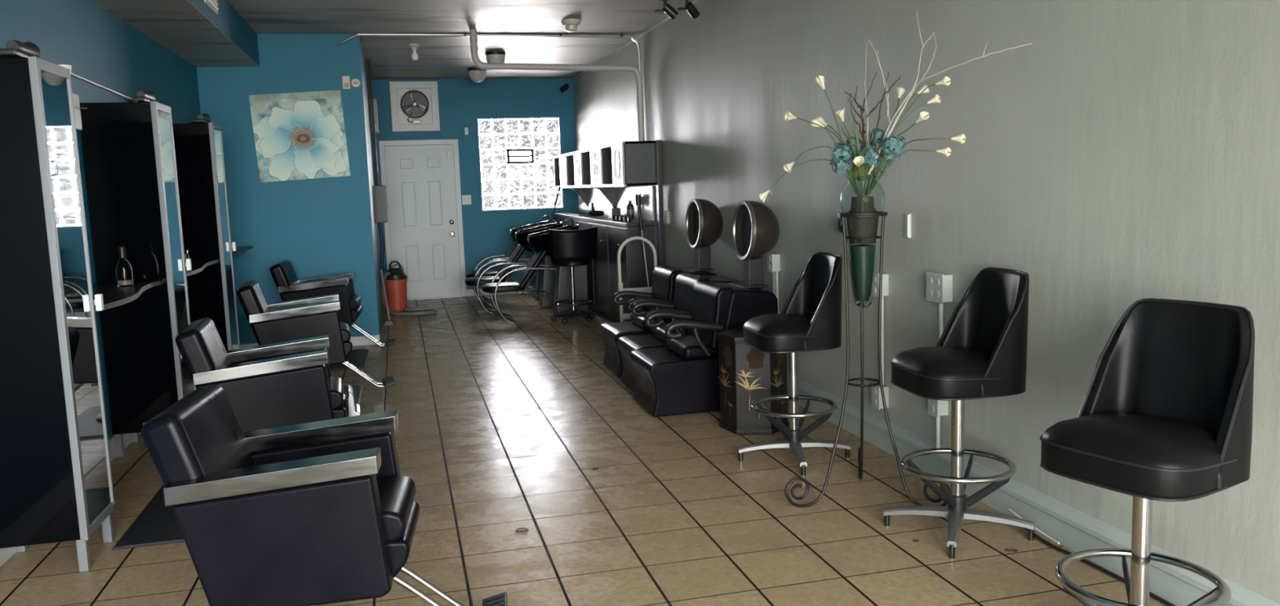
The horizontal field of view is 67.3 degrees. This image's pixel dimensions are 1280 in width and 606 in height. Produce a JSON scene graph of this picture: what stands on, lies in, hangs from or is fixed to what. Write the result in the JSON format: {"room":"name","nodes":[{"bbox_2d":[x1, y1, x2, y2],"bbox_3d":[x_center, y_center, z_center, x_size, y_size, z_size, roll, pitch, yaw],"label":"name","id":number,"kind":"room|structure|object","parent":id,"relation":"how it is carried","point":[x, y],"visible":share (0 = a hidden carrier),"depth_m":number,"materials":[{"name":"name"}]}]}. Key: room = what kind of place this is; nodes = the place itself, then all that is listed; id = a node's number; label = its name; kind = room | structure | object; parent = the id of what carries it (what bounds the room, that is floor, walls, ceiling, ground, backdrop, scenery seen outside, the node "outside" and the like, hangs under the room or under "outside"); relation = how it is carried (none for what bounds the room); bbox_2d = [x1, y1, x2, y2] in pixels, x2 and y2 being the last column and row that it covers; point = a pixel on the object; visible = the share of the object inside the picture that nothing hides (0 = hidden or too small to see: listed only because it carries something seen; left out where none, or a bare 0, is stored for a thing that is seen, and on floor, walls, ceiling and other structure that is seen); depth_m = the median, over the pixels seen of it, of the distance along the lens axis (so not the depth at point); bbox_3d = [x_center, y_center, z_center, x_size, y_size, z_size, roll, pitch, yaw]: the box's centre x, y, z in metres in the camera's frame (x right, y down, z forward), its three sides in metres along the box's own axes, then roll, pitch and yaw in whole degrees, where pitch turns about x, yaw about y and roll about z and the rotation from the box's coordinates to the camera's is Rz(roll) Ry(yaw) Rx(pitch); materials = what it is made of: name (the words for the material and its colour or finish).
{"room":"salon","nodes":[
{"label":"salon","id":0,"kind":"room"},
{"bbox_2d":[0,0,200,438],"bbox_3d":[-2.476,-0.263,2.779,0.150,2.880,12.190,-4,7,-14],"label":"wall","id":1,"kind":"structure","parent":0,"point":[101,48],"depth_m":5.56,"materials":[{"name":"blue paint"}]},
{"bbox_2d":[0,431,141,566],"bbox_3d":[-2.367,1.092,3.042,0.018,0.120,12.040,-4,7,-14],"label":"baseboard","id":2,"kind":"structure","parent":1,"relation":"attached to","point":[6,553],"depth_m":5.35,"materials":[{"name":"paint"}]},
{"bbox_2d":[186,259,217,276],"bbox_3d":[-3.075,-0.223,6.361,0.385,0.025,1.295,-4,7,-14],"label":"wall shelf","id":3,"kind":"object","parent":1,"relation":"attached to","point":[197,266],"visible":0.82,"depth_m":6.55,"materials":[{"name":"metal"}]},
{"bbox_2d":[231,245,253,257],"bbox_3d":[-3.504,-0.421,8.070,0.394,0.025,1.450,-4,7,-14],"label":"wall shelf","id":4,"kind":"object","parent":1,"relation":"attached to","point":[241,250],"visible":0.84,"depth_m":8.10,"materials":[{"name":"laminate"}]},
{"bbox_2d":[89,0,259,66],"bbox_3d":[-2.209,-1.578,2.772,0.527,0.288,12.040,-4,7,-14],"label":"ceiling","id":5,"kind":"structure","parent":0,"point":[191,29],"depth_m":6.81,"materials":[{"name":"blue paint"}]},
{"bbox_2d":[204,0,218,13],"bbox_3d":[-2.843,-2.030,6.379,0.021,0.150,0.440,-4,7,-14],"label":"ceiling vent","id":6,"kind":"object","parent":5,"relation":"in","point":[213,4],"visible":1,"depth_m":6.42,"materials":[{"name":"metal"}]},
{"bbox_2d":[196,33,383,343],"bbox_3d":[-3.764,-1.208,10.710,1.555,2.880,3.930,-4,7,-14],"label":"wall partition","id":7,"kind":"structure","parent":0,"point":[326,226],"depth_m":8.84,"materials":[{"name":"blue paint"}]},
{"bbox_2d":[248,89,350,182],"bbox_3d":[-3.099,-1.522,8.782,0.827,0.818,0.037,-4,7,-14],"label":"canvas painting","id":8,"kind":"object","parent":7,"relation":"attached to","point":[298,135],"visible":1,"depth_m":8.76,"materials":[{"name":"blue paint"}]},
{"bbox_2d":[240,334,380,348],"bbox_3d":[-3.152,0.391,9.002,1.391,0.090,0.018,-4,7,-14],"label":"baseboard","id":9,"kind":"structure","parent":7,"relation":"attached to","point":[362,340],"depth_m":9.12,"materials":[{"name":"paint"}]},
{"bbox_2d":[342,75,351,88],"bbox_3d":[-2.696,-2.023,8.829,0.070,0.120,0.034,-4,7,-14],"label":"alarm box","id":10,"kind":"object","parent":7,"relation":"attached to","point":[345,79],"visible":1,"depth_m":8.81,"materials":[{"name":"beige plastic"}]},
{"bbox_2d":[351,77,360,88],"bbox_3d":[-2.615,-2.023,8.847,0.090,0.090,0.038,-4,7,-14],"label":"round sensor","id":11,"kind":"object","parent":7,"relation":"attached to","point":[355,82],"visible":1,"depth_m":8.84,"materials":[{"name":"beige plastic"}]},
{"bbox_2d":[370,98,378,133],"bbox_3d":[-3.066,-2.144,11.078,0.090,0.380,0.332,-4,7,-14],"label":"wall box","id":12,"kind":"object","parent":7,"relation":"attached to","point":[375,111],"visible":0.48,"depth_m":10.94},
{"bbox_2d":[365,58,388,290],"bbox_3d":[-2.848,-1.388,10.495,0.140,2.511,0.492,-4,7,-14],"label":"breaker panel","id":13,"kind":"object","parent":7,"relation":"attached to","point":[380,196],"visible":0.88,"depth_m":10.46,"materials":[{"name":"paint"}]},
{"bbox_2d":[227,0,693,79],"bbox_3d":[-0.961,-2.101,4.990,4.370,0.120,16.120,-4,7,-14],"label":"ceiling","id":14,"kind":"structure","parent":0,"point":[440,57],"depth_m":8.56,"materials":[{"name":"paint"}]},
{"bbox_2d":[408,43,419,60],"bbox_3d":[-2.236,-2.485,9.543,0.110,0.160,0.110,-4,7,-14],"label":"bulb","id":15,"kind":"object","parent":14,"relation":"attached to","point":[415,56],"visible":1,"depth_m":9.52,"materials":[{"name":"white glass"}]},
{"bbox_2d":[408,43,419,50],"bbox_3d":[-2.237,-2.535,9.537,0.110,0.060,0.110,-4,7,-14],"label":"socket","id":16,"kind":"object","parent":14,"relation":"attached to","point":[414,46],"depth_m":9.51,"materials":[{"name":"beige plastic"}]},
{"bbox_2d":[467,67,486,82],"bbox_3d":[-1.968,-2.755,11.656,0.227,0.165,0.227,-4,7,-14],"label":"ceiling lamp","id":17,"kind":"object","parent":14,"relation":"attached to","point":[476,74],"visible":0.93,"depth_m":11.58,"materials":[{"name":"metal"}]},
{"bbox_2d":[336,32,641,74],"bbox_3d":[-1.358,-2.016,9.124,2.858,1.045,0.084,-4,7,-13],"label":"conduit","id":18,"kind":"object","parent":14,"relation":"attached to","point":[464,34],"visible":0.88,"depth_m":9.06,"materials":[{"name":"metal"}]},
{"bbox_2d":[484,51,505,62],"bbox_3d":[-1.548,-2.603,10.326,0.216,0.165,0.216,-4,7,-14],"label":"ceiling lamp","id":19,"kind":"object","parent":14,"relation":"attached to","point":[491,56],"visible":0.74,"depth_m":10.24,"materials":[{"name":"metal"}]},
{"bbox_2d":[469,29,644,141],"bbox_3d":[-0.756,-2.025,9.037,1.621,1.045,0.071,-4,7,-14],"label":"drain pipe","id":20,"kind":"object","parent":14,"relation":"attached to","point":[473,39],"visible":1,"depth_m":9.02,"materials":[{"name":"metal"}]},
{"bbox_2d":[561,18,581,31],"bbox_3d":[-0.603,-2.434,8.457,0.170,0.100,0.170,-4,7,-14],"label":"smoke detector","id":21,"kind":"object","parent":14,"relation":"attached to","point":[571,24],"visible":1,"depth_m":8.41,"materials":[{"name":"beige plastic"}]},
{"bbox_2d":[654,0,678,19],"bbox_3d":[0.210,-2.317,7.581,0.182,0.170,0.101,-4,7,-14],"label":"track spotlight","id":22,"kind":"object","parent":14,"relation":"attached to","point":[668,9],"visible":1,"depth_m":7.55,"materials":[{"name":"metal"}]},
{"bbox_2d":[677,0,699,18],"bbox_3d":[0.382,-2.320,7.558,0.182,0.170,0.101,-8,10,-42],"label":"track spotlight","id":23,"kind":"object","parent":14,"relation":"attached to","point":[690,7],"visible":1,"depth_m":7.54,"materials":[{"name":"metal"}]},
{"bbox_2d":[369,78,578,289],"bbox_3d":[-2.175,-1.548,13.010,2.665,2.880,0.200,-4,7,-14],"label":"wall","id":24,"kind":"structure","parent":0,"point":[462,103],"depth_m":12.91,"materials":[{"name":"blue paint"}]},
{"bbox_2d":[389,80,439,131],"bbox_3d":[-2.940,-2.566,12.563,0.610,0.640,0.060,-4,7,-14],"label":"wall fan","id":25,"kind":"object","parent":24,"relation":"attached to","point":[415,107],"visible":1,"depth_m":12.56,"materials":[{"name":"white paint"}]},
{"bbox_2d":[378,138,466,300],"bbox_3d":[-2.865,-1.097,12.733,1.020,2.100,0.110,-4,7,-14],"label":"door","id":26,"kind":"structure","parent":24,"relation":"in","point":[424,233],"depth_m":12.75,"materials":[{"name":"paint"}]},
{"bbox_2d":[462,195,471,204],"bbox_3d":[-2.320,-1.380,12.877,0.120,0.125,0.024,-4,7,-14],"label":"light switch","id":27,"kind":"object","parent":24,"relation":"attached to","point":[466,199],"visible":1,"depth_m":12.88,"materials":[{"name":"white paint"}]},
{"bbox_2d":[466,285,533,296],"bbox_3d":[-1.596,-0.184,13.202,1.560,0.090,0.018,-4,7,-14],"label":"baseboard","id":28,"kind":"structure","parent":24,"relation":"attached to","point":[469,291],"depth_m":13.07,"materials":[{"name":"paint"}]},
{"bbox_2d":[478,118,561,208],"bbox_3d":[-1.626,-1.893,13.088,1.108,1.228,0.100,-4,7,-14],"label":"window","id":29,"kind":"structure","parent":24,"relation":"in","point":[551,124],"depth_m":13.05,"materials":[{"name":"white glass"}]},
{"bbox_2d":[482,206,564,210],"bbox_3d":[-1.591,-1.281,13.105,1.110,0.012,0.062,-4,7,-14],"label":"trim","id":30,"kind":"structure","parent":24,"relation":"attached to","point":[560,206],"depth_m":13.07,"materials":[{"name":"paint"}]},
{"bbox_2d":[0,292,1173,605],"bbox_3d":[-0.862,0.874,5.360,4.370,0.120,16.120,-4,7,-14],"label":"floor","id":31,"kind":"structure","parent":0,"point":[504,427],"depth_m":4.29,"materials":[{"name":"tile"}]},
{"bbox_2d":[0,56,115,571],"bbox_3d":[-2.407,0.062,3.808,0.410,1.976,0.417,-4,7,-14],"label":"mirror","id":32,"kind":"object","parent":31,"relation":"on","point":[56,485],"depth_m":3.67,"materials":[{"name":"black laminate"}]},
{"bbox_2d":[0,40,40,57],"bbox_3d":[-2.340,-0.952,3.598,0.110,0.080,0.255,-4,7,-14],"label":"spotlight","id":33,"kind":"object","parent":32,"relation":"on","point":[15,48],"visible":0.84,"depth_m":3.55,"materials":[{"name":"silver metal"}]},
{"bbox_2d":[57,64,87,130],"bbox_3d":[-2.365,-0.853,3.982,0.092,0.265,0.165,-4,7,-14],"label":"socket","id":34,"kind":"object","parent":32,"relation":"attached to","point":[77,107],"visible":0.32,"depth_m":4.02,"materials":[{"name":"white paint"}]},
{"bbox_2d":[80,101,196,457],"bbox_3d":[-2.852,-0.141,5.561,0.410,1.976,0.417,-4,7,-14],"label":"tower","id":35,"kind":"object","parent":31,"relation":"on","point":[129,153],"depth_m":5.37,"materials":[{"name":"black laminate"}]},
{"bbox_2d":[71,71,138,102],"bbox_3d":[-2.607,-1.042,4.664,0.028,0.036,1.300,-4,7,-14],"label":"support bar","id":36,"kind":"object","parent":35,"relation":"attached to","point":[73,74],"visible":0.84,"depth_m":4.63,"materials":[{"name":"metal"}]},
{"bbox_2d":[92,280,160,312],"bbox_3d":[-2.640,-0.027,4.670,0.398,0.025,1.420,-4,7,-14],"label":"wall shelf","id":37,"kind":"object","parent":35,"relation":"attached to","point":[113,295],"visible":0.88,"depth_m":4.80,"materials":[{"name":"laminate"}]},
{"bbox_2d":[115,246,133,286],"bbox_3d":[-2.730,-0.194,5.084,0.082,0.210,0.082,-4,7,-14],"label":"spray bottle","id":38,"kind":"object","parent":37,"relation":"on","point":[123,269],"visible":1,"depth_m":5.06,"materials":[{"name":"clear plastic"}]},
{"bbox_2d":[124,90,155,102],"bbox_3d":[-2.792,-1.159,5.380,0.110,0.080,0.255,-4,7,-14],"label":"spotlight","id":39,"kind":"object","parent":35,"relation":"on","point":[142,95],"visible":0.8,"depth_m":5.32,"materials":[{"name":"silver metal"}]},
{"bbox_2d":[150,101,196,400],"bbox_3d":[-2.691,-0.213,5.580,0.028,1.848,0.390,-4,7,-14],"label":"mirror","id":40,"kind":"object","parent":35,"relation":"attached to","point":[162,154],"depth_m":5.46,"materials":[{"name":"silver metal"}]},
{"bbox_2d":[111,484,185,550],"bbox_3d":[-1.867,0.940,4.558,0.917,0.014,0.940,-4,7,-14],"label":"floor mat","id":41,"kind":"object","parent":31,"relation":"on","point":[157,524],"visible":0.25,"depth_m":4.20,"materials":[{"name":"rubber"}]},
{"bbox_2d":[175,317,360,431],"bbox_3d":[-1.754,0.492,4.644,0.770,0.846,0.576,-4,7,-17],"label":"salon chair","id":42,"kind":"object","parent":41,"relation":"on","point":[291,382],"visible":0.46,"depth_m":4.39,"materials":[{"name":"leather"}]},
{"bbox_2d":[172,122,239,350],"bbox_3d":[-3.266,-0.331,7.194,0.410,1.976,0.417,-4,7,-14],"label":"tower","id":43,"kind":"object","parent":31,"relation":"on","point":[198,147],"depth_m":7.00,"materials":[{"name":"black laminate"}]},
{"bbox_2d":[188,113,210,123],"bbox_3d":[-3.205,-1.348,7.008,0.110,0.080,0.255,-4,7,-14],"label":"spotlight","id":44,"kind":"object","parent":43,"relation":"on","point":[204,117],"visible":0.96,"depth_m":6.95,"materials":[{"name":"silver plastic"}]},
{"bbox_2d":[208,122,239,350],"bbox_3d":[-3.105,-0.403,7.213,0.028,1.848,0.390,-4,7,-14],"label":"mirror","id":45,"kind":"object","parent":43,"relation":"attached to","point":[216,169],"depth_m":7.09,"materials":[{"name":"silver metal"}]},
{"bbox_2d":[141,383,506,605],"bbox_3d":[-0.924,0.683,3.001,0.979,0.846,0.576,-3,7,-8],"label":"salon chair","id":46,"kind":"object","parent":31,"relation":"on","point":[322,512],"visible":1,"depth_m":2.72,"materials":[{"name":"black leather"}]},
{"bbox_2d":[328,348,368,370],"bbox_3d":[-2.823,0.507,8.288,0.917,0.014,0.940,-4,7,-14],"label":"floor mat","id":47,"kind":"object","parent":31,"relation":"on","point":[357,358],"visible":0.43,"depth_m":8.25,"materials":[{"name":"rubber"}]},
{"bbox_2d":[269,260,395,346],"bbox_3d":[-2.700,0.039,8.529,0.979,0.846,0.576,-3,7,-11],"label":"salon chair","id":48,"kind":"object","parent":47,"relation":"on","point":[289,286],"visible":0.69,"depth_m":8.26,"materials":[{"name":"leather"}]},
{"bbox_2d":[343,385,362,415],"bbox_3d":[-2.403,0.700,6.631,0.917,0.014,0.940,-4,7,-14],"label":"floor mat","id":49,"kind":"object","parent":31,"relation":"on","point":[357,389],"visible":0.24,"depth_m":6.91,"materials":[{"name":"rubber"}]},
{"bbox_2d":[235,280,395,387],"bbox_3d":[-2.234,0.252,6.698,0.979,0.846,0.576,-4,7,-18],"label":"salon chair","id":50,"kind":"object","parent":49,"relation":"on","point":[317,316],"visible":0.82,"depth_m":6.41,"materials":[{"name":"leather"}]},
{"bbox_2d":[379,269,393,326],"bbox_3d":[-2.746,-0.059,10.422,0.110,0.604,0.171,-4,7,-14],"label":"wand","id":51,"kind":"object","parent":31,"relation":"on","point":[388,322],"visible":1,"depth_m":10.41,"materials":[{"name":"black plastic"}]},
{"bbox_2d":[381,260,436,315],"bbox_3d":[-2.816,-0.183,11.412,0.859,0.611,0.451,5,10,45],"label":"shop vacuum","id":52,"kind":"object","parent":31,"relation":"on","point":[395,279],"visible":0.94,"depth_m":11.57,"materials":[{"name":"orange plastic"}]},
{"bbox_2d":[465,240,529,305],"bbox_3d":[-1.806,-0.383,12.128,0.786,0.771,0.514,-4,7,-14],"label":"chair","id":53,"kind":"object","parent":31,"relation":"on","point":[489,273],"visible":0.56,"depth_m":11.96,"materials":[{"name":"silver metal"}]},
{"bbox_2d":[464,244,531,313],"bbox_3d":[-1.663,-0.288,11.324,0.786,0.771,0.514,-4,7,-14],"label":"chair","id":54,"kind":"object","parent":31,"relation":"on","point":[513,260],"visible":0.88,"depth_m":11.14,"materials":[{"name":"silver metal"}]},
{"bbox_2d":[481,248,556,323],"bbox_3d":[-1.337,-0.199,10.524,0.786,0.771,0.514,-4,7,-14],"label":"chair","id":55,"kind":"object","parent":31,"relation":"on","point":[519,285],"visible":0.99,"depth_m":10.34,"materials":[{"name":"metal"}]},
{"bbox_2d":[509,214,555,300],"bbox_3d":[-1.337,-0.579,12.328,0.625,1.072,0.458,-4,7,-14],"label":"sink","id":56,"kind":"object","parent":31,"relation":"on","point":[536,278],"visible":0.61,"depth_m":12.24,"materials":[{"name":"black ceramic"}]},
{"bbox_2d":[509,219,555,241],"bbox_3d":[-1.372,-0.879,12.284,0.573,0.333,0.458,-4,7,-14],"label":"bowl","id":57,"kind":"object","parent":56,"relation":"on","point":[513,231],"depth_m":12.19,"materials":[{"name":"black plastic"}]},
{"bbox_2d":[549,186,560,223],"bbox_3d":[-1.064,-1.197,12.015,0.027,0.506,0.221,5,10,44],"label":"leaning stick","id":58,"kind":"object","parent":56,"relation":"on","point":[559,187],"visible":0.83,"depth_m":12.01,"materials":[{"name":"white plastic"}]},
{"bbox_2d":[515,217,562,307],"bbox_3d":[-1.170,-0.488,11.550,0.625,1.072,0.458,-4,7,-14],"label":"sink","id":59,"kind":"object","parent":31,"relation":"on","point":[547,276],"visible":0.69,"depth_m":11.45,"materials":[{"name":"black ceramic"}]},
{"bbox_2d":[515,222,562,251],"bbox_3d":[-1.206,-0.788,11.507,0.573,0.333,0.458,-4,7,-14],"label":"bowl","id":60,"kind":"object","parent":59,"relation":"on","point":[521,236],"depth_m":11.36,"materials":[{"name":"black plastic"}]},
{"bbox_2d":[549,217,558,224],"bbox_3d":[-1.036,-0.961,11.571,0.116,0.147,0.020,-4,7,-14],"label":"faucet","id":61,"kind":"object","parent":59,"relation":"on","point":[551,218],"depth_m":11.56,"materials":[{"name":"silver metal"}]},
{"bbox_2d":[527,218,588,315],"bbox_3d":[-0.924,-0.395,10.741,0.625,1.072,0.458,-4,7,-14],"label":"sink","id":62,"kind":"object","parent":31,"relation":"on","point":[538,240],"visible":0.63,"depth_m":10.65,"materials":[{"name":"black ceramic"}]},
{"bbox_2d":[527,224,579,255],"bbox_3d":[-0.959,-0.696,10.697,0.573,0.333,0.458,-4,7,-14],"label":"bowl","id":63,"kind":"object","parent":62,"relation":"on","point":[538,240],"depth_m":10.54,"materials":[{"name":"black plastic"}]},
{"bbox_2d":[564,218,573,226],"bbox_3d":[-0.789,-0.868,10.762,0.116,0.147,0.020,-4,7,-14],"label":"faucet","id":64,"kind":"object","parent":62,"relation":"on","point":[567,220],"depth_m":10.75,"materials":[{"name":"silver metal"}]},
{"bbox_2d":[547,226,597,323],"bbox_3d":[-0.724,-0.306,10.257,0.526,1.001,0.485,-4,7,-14],"label":"stool","id":65,"kind":"object","parent":31,"relation":"on","point":[575,247],"visible":1,"depth_m":10.04,"materials":[{"name":"black leather"}]},
{"bbox_2d":[555,186,658,322],"bbox_3d":[-0.470,-0.617,11.047,0.385,1.405,4.182,-4,7,-14],"label":"cabinet","id":66,"kind":"object","parent":31,"relation":"on","point":[602,272],"depth_m":9.75,"materials":[{"name":"black laminate"}]},
{"bbox_2d":[588,202,604,216],"bbox_3d":[-0.500,-1.067,10.982,0.190,0.160,0.072,4,9,41],"label":"hair dryer","id":67,"kind":"object","parent":66,"relation":"on","point":[593,212],"visible":1,"depth_m":10.97,"materials":[{"name":"black plastic"}]},
{"bbox_2d":[555,212,657,226],"bbox_3d":[-0.478,-0.969,11.004,0.335,0.035,4.182,-4,7,-14],"label":"countertop","id":68,"kind":"structure","parent":66,"relation":"on","point":[603,219],"depth_m":10.03,"materials":[{"name":"black laminate"}]},
{"bbox_2d":[608,204,620,218],"bbox_3d":[-0.274,-0.973,10.268,0.100,0.139,0.180,-4,7,-14],"label":"holder","id":69,"kind":"object","parent":66,"relation":"on","point":[615,211],"visible":0.84,"depth_m":10.19,"materials":[{"name":"black plastic"}]},
{"bbox_2d":[626,200,634,218],"bbox_3d":[-0.100,-0.962,9.919,0.078,0.192,0.078,-4,7,-14],"label":"bottle","id":70,"kind":"object","parent":66,"relation":"on","point":[630,207],"visible":0.91,"depth_m":9.89,"materials":[{"name":"black plastic"}]},
{"bbox_2d":[635,193,642,205],"bbox_3d":[-0.014,-1.038,9.651,0.073,0.116,0.066,-4,7,-14],"label":"electrical outlet","id":71,"kind":"object","parent":66,"relation":"attached to","point":[638,198],"visible":0.94,"depth_m":9.63,"materials":[{"name":"black plastic"}]},
{"bbox_2d":[617,235,657,321],"bbox_3d":[-0.010,-0.098,8.482,0.400,0.980,0.335,-4,7,-14],"label":"hand truck","id":72,"kind":"object","parent":31,"relation":"on","point":[622,316],"visible":0.36,"depth_m":8.45,"materials":[{"name":"beige paint"}]},
{"bbox_2d":[637,204,649,286],"bbox_3d":[0.083,-0.278,8.842,0.102,1.242,0.288,-4,7,-18],"label":"handle","id":73,"kind":"object","parent":31,"relation":"on","point":[641,226],"visible":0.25,"depth_m":8.86,"materials":[{"name":"metal"}]},
{"bbox_2d":[654,139,665,265],"bbox_3d":[0.198,-0.599,9.005,0.045,1.830,0.072,-4,7,-14],"label":"end post","id":74,"kind":"object","parent":31,"relation":"on","point":[658,142],"visible":0.56,"depth_m":8.94,"materials":[{"name":"grey metal"}]},
{"bbox_2d":[600,198,723,376],"bbox_3d":[0.200,-0.149,7.442,0.958,1.295,0.540,-4,7,-14],"label":"chair","id":75,"kind":"object","parent":31,"relation":"on","point":[704,219],"visible":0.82,"depth_m":7.37,"materials":[{"name":"black leather"}]},
{"bbox_2d":[685,198,723,248],"bbox_3d":[0.521,-0.622,7.489,0.254,0.390,0.390,-4,7,-14],"label":"hood","id":76,"kind":"object","parent":75,"relation":"attached to","point":[704,220],"depth_m":7.37,"materials":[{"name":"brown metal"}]},
{"bbox_2d":[617,272,741,392],"bbox_3d":[0.311,0.195,6.778,0.855,0.769,0.540,-4,7,-14],"label":"chair","id":77,"kind":"object","parent":31,"relation":"on","point":[685,282],"visible":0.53,"depth_m":6.75,"materials":[{"name":"black leather"}]},
{"bbox_2d":[629,200,779,417],"bbox_3d":[0.448,0.000,6.178,0.958,1.295,0.540,-4,7,-14],"label":"chair","id":78,"kind":"object","parent":31,"relation":"on","point":[681,377],"visible":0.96,"depth_m":5.98,"materials":[{"name":"black leather"}]},
{"bbox_2d":[732,200,779,260],"bbox_3d":[0.770,-0.472,6.225,0.254,0.390,0.390,-4,7,-14],"label":"hood","id":79,"kind":"object","parent":78,"relation":"attached to","point":[755,226],"depth_m":6.12,"materials":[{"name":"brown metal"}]},
{"bbox_2d":[717,328,788,434],"bbox_3d":[0.660,0.449,5.605,0.381,0.562,0.407,-4,7,-14],"label":"planter","id":80,"kind":"object","parent":31,"relation":"on","point":[747,374],"visible":0.9,"depth_m":5.46,"materials":[{"name":"black metal"}]},
{"bbox_2d":[737,251,850,475],"bbox_3d":[0.774,0.283,4.910,0.505,1.055,0.504,-7,9,-33],"label":"bar stool","id":81,"kind":"object","parent":31,"relation":"on","point":[810,319],"visible":1,"depth_m":4.84,"materials":[{"name":"leather"}]},
{"bbox_2d":[784,211,951,506],"bbox_3d":[0.911,0.245,4.251,0.643,1.279,0.660,-4,7,-14],"label":"plant stand","id":82,"kind":"object","parent":31,"relation":"on","point":[883,214],"visible":0.87,"depth_m":4.20,"materials":[{"name":"metal"}]},
{"bbox_2d":[840,175,884,306],"bbox_3d":[0.967,-0.263,4.176,0.190,0.567,0.190,-4,7,-14],"label":"glass vase","id":83,"kind":"object","parent":82,"relation":"on","point":[864,194],"visible":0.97,"depth_m":4.12,"materials":[{"name":"glass"}]},
{"bbox_2d":[758,13,1031,201],"bbox_3d":[1.044,-0.833,4.013,1.042,0.782,0.634,0,7,17],"label":"flower arrangement","id":84,"kind":"object","parent":83,"relation":"in","point":[888,147],"visible":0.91,"depth_m":4.08,"materials":[{"name":"beige plant"}]},
{"bbox_2d":[883,266,1034,558],"bbox_3d":[1.258,0.402,3.821,0.469,1.055,0.465,-4,7,-18],"label":"bar stool","id":85,"kind":"object","parent":31,"relation":"on","point":[980,352],"visible":1,"depth_m":3.77,"materials":[{"name":"leather"}]},
{"bbox_2d":[1008,508,1059,543],"bbox_3d":[1.567,0.886,3.829,0.011,0.035,0.321,-3,7,-12],"label":"cord","id":86,"kind":"object","parent":31,"relation":"on","point":[1010,509],"visible":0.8,"depth_m":3.79,"materials":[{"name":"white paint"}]},
{"bbox_2d":[1021,526,1175,605],"bbox_3d":[1.746,0.996,3.067,0.040,0.024,1.901,-4,7,-14],"label":"cable","id":87,"kind":"object","parent":31,"relation":"on","point":[1158,598],"visible":0.52,"depth_m":3.46,"materials":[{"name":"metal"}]},
{"bbox_2d":[1040,297,1254,605],"bbox_3d":[1.406,0.538,2.689,0.456,1.055,0.444,-6,8,-30],"label":"bar stool","id":88,"kind":"object","parent":31,"relation":"on","point":[1166,412],"visible":1,"depth_m":2.65,"materials":[{"name":"leather"}]},
{"bbox_2d":[573,0,1279,604],"bbox_3d":[1.134,-0.745,5.678,0.150,2.880,16.120,-4,7,-14],"label":"wall","id":89,"kind":"structure","parent":0,"point":[1124,154],"depth_m":3.86,"materials":[{"name":"paint"}]},
{"bbox_2d":[551,140,656,207],"bbox_3d":[-0.487,-1.399,10.956,0.372,0.681,4.174,-4,7,-14],"label":"upper cabinet","id":90,"kind":"object","parent":89,"relation":"attached to","point":[605,167],"visible":1,"depth_m":9.85,"materials":[{"name":"wood"}]},
{"bbox_2d":[560,159,564,182],"bbox_3d":[-0.972,-1.660,12.091,0.002,0.290,0.200,-4,7,-14],"label":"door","id":91,"kind":"structure","parent":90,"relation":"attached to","point":[562,160],"depth_m":12.10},
{"bbox_2d":[575,155,578,181],"bbox_3d":[-0.725,-1.547,11.117,0.002,0.290,0.200,-4,7,-14],"label":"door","id":92,"kind":"structure","parent":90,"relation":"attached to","point":[576,157],"depth_m":11.12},
{"bbox_2d":[593,152,596,180],"bbox_3d":[-0.470,-1.430,10.112,0.002,0.290,0.200,-4,7,-14],"label":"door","id":93,"kind":"structure","parent":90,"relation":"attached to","point":[594,153],"depth_m":10.12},
{"bbox_2d":[578,186,654,220],"bbox_3d":[-0.346,-1.177,11.160,0.020,0.329,3.900,-4,7,-14],"label":"backsplash","id":94,"kind":"structure","parent":89,"relation":"attached to","point":[622,194],"depth_m":10.43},
{"bbox_2d":[572,0,697,79],"bbox_3d":[1.012,-2.157,5.458,0.016,0.016,15.770,-4,7,-14],"label":"track light","id":95,"kind":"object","parent":89,"relation":"attached to","point":[694,1],"depth_m":9.54,"materials":[{"name":"paint"}]},
{"bbox_2d":[663,210,670,224],"bbox_3d":[0.248,-0.789,8.864,0.040,0.127,0.082,-4,7,-14],"label":"wall outlet","id":96,"kind":"object","parent":89,"relation":"attached to","point":[667,213],"visible":1,"depth_m":8.84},
{"bbox_2d":[767,253,780,313],"bbox_3d":[0.895,0.068,6.408,0.065,0.804,0.087,-4,7,-14],"label":"wall outlet","id":97,"kind":"object","parent":89,"relation":"attached to","point":[773,259],"visible":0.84,"depth_m":6.35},
{"bbox_2d":[871,384,888,409],"bbox_3d":[1.258,0.490,5.044,0.065,0.127,0.087,-4,7,-14],"label":"wall outlet","id":98,"kind":"object","parent":89,"relation":"attached to","point":[876,396],"visible":0.88,"depth_m":5.01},
{"bbox_2d":[873,272,888,385],"bbox_3d":[1.246,0.136,5.000,0.065,0.594,0.087,-4,7,-14],"label":"wall outlet","id":99,"kind":"object","parent":89,"relation":"attached to","point":[885,288],"visible":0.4,"depth_m":4.96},
{"bbox_2d":[904,213,911,238],"bbox_3d":[1.309,-0.378,4.707,0.019,0.120,0.044,-4,7,-14],"label":"wall jack","id":100,"kind":"object","parent":89,"relation":"attached to","point":[907,215],"visible":1,"depth_m":4.69,"materials":[{"name":"white paint"}]},
{"bbox_2d":[928,398,948,454],"bbox_3d":[1.395,0.561,4.505,0.065,0.324,0.087,-4,7,-14],"label":"wall outlet","id":101,"kind":"object","parent":89,"relation":"attached to","point":[936,408],"visible":0.61,"depth_m":4.48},
{"bbox_2d":[925,271,952,341],"bbox_3d":[1.383,0.127,4.452,0.060,0.538,0.142,-4,7,-14],"label":"wall outlet","id":102,"kind":"object","parent":89,"relation":"attached to","point":[939,286],"visible":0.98,"depth_m":4.40,"materials":[{"name":"plastic"}]},
{"bbox_2d":[786,373,1279,605],"bbox_3d":[1.097,0.613,5.801,0.030,0.160,15.770,-4,7,-14],"label":"baseboard","id":103,"kind":"structure","parent":89,"relation":"attached to","point":[1074,529],"depth_m":3.79,"materials":[{"name":"paint"}]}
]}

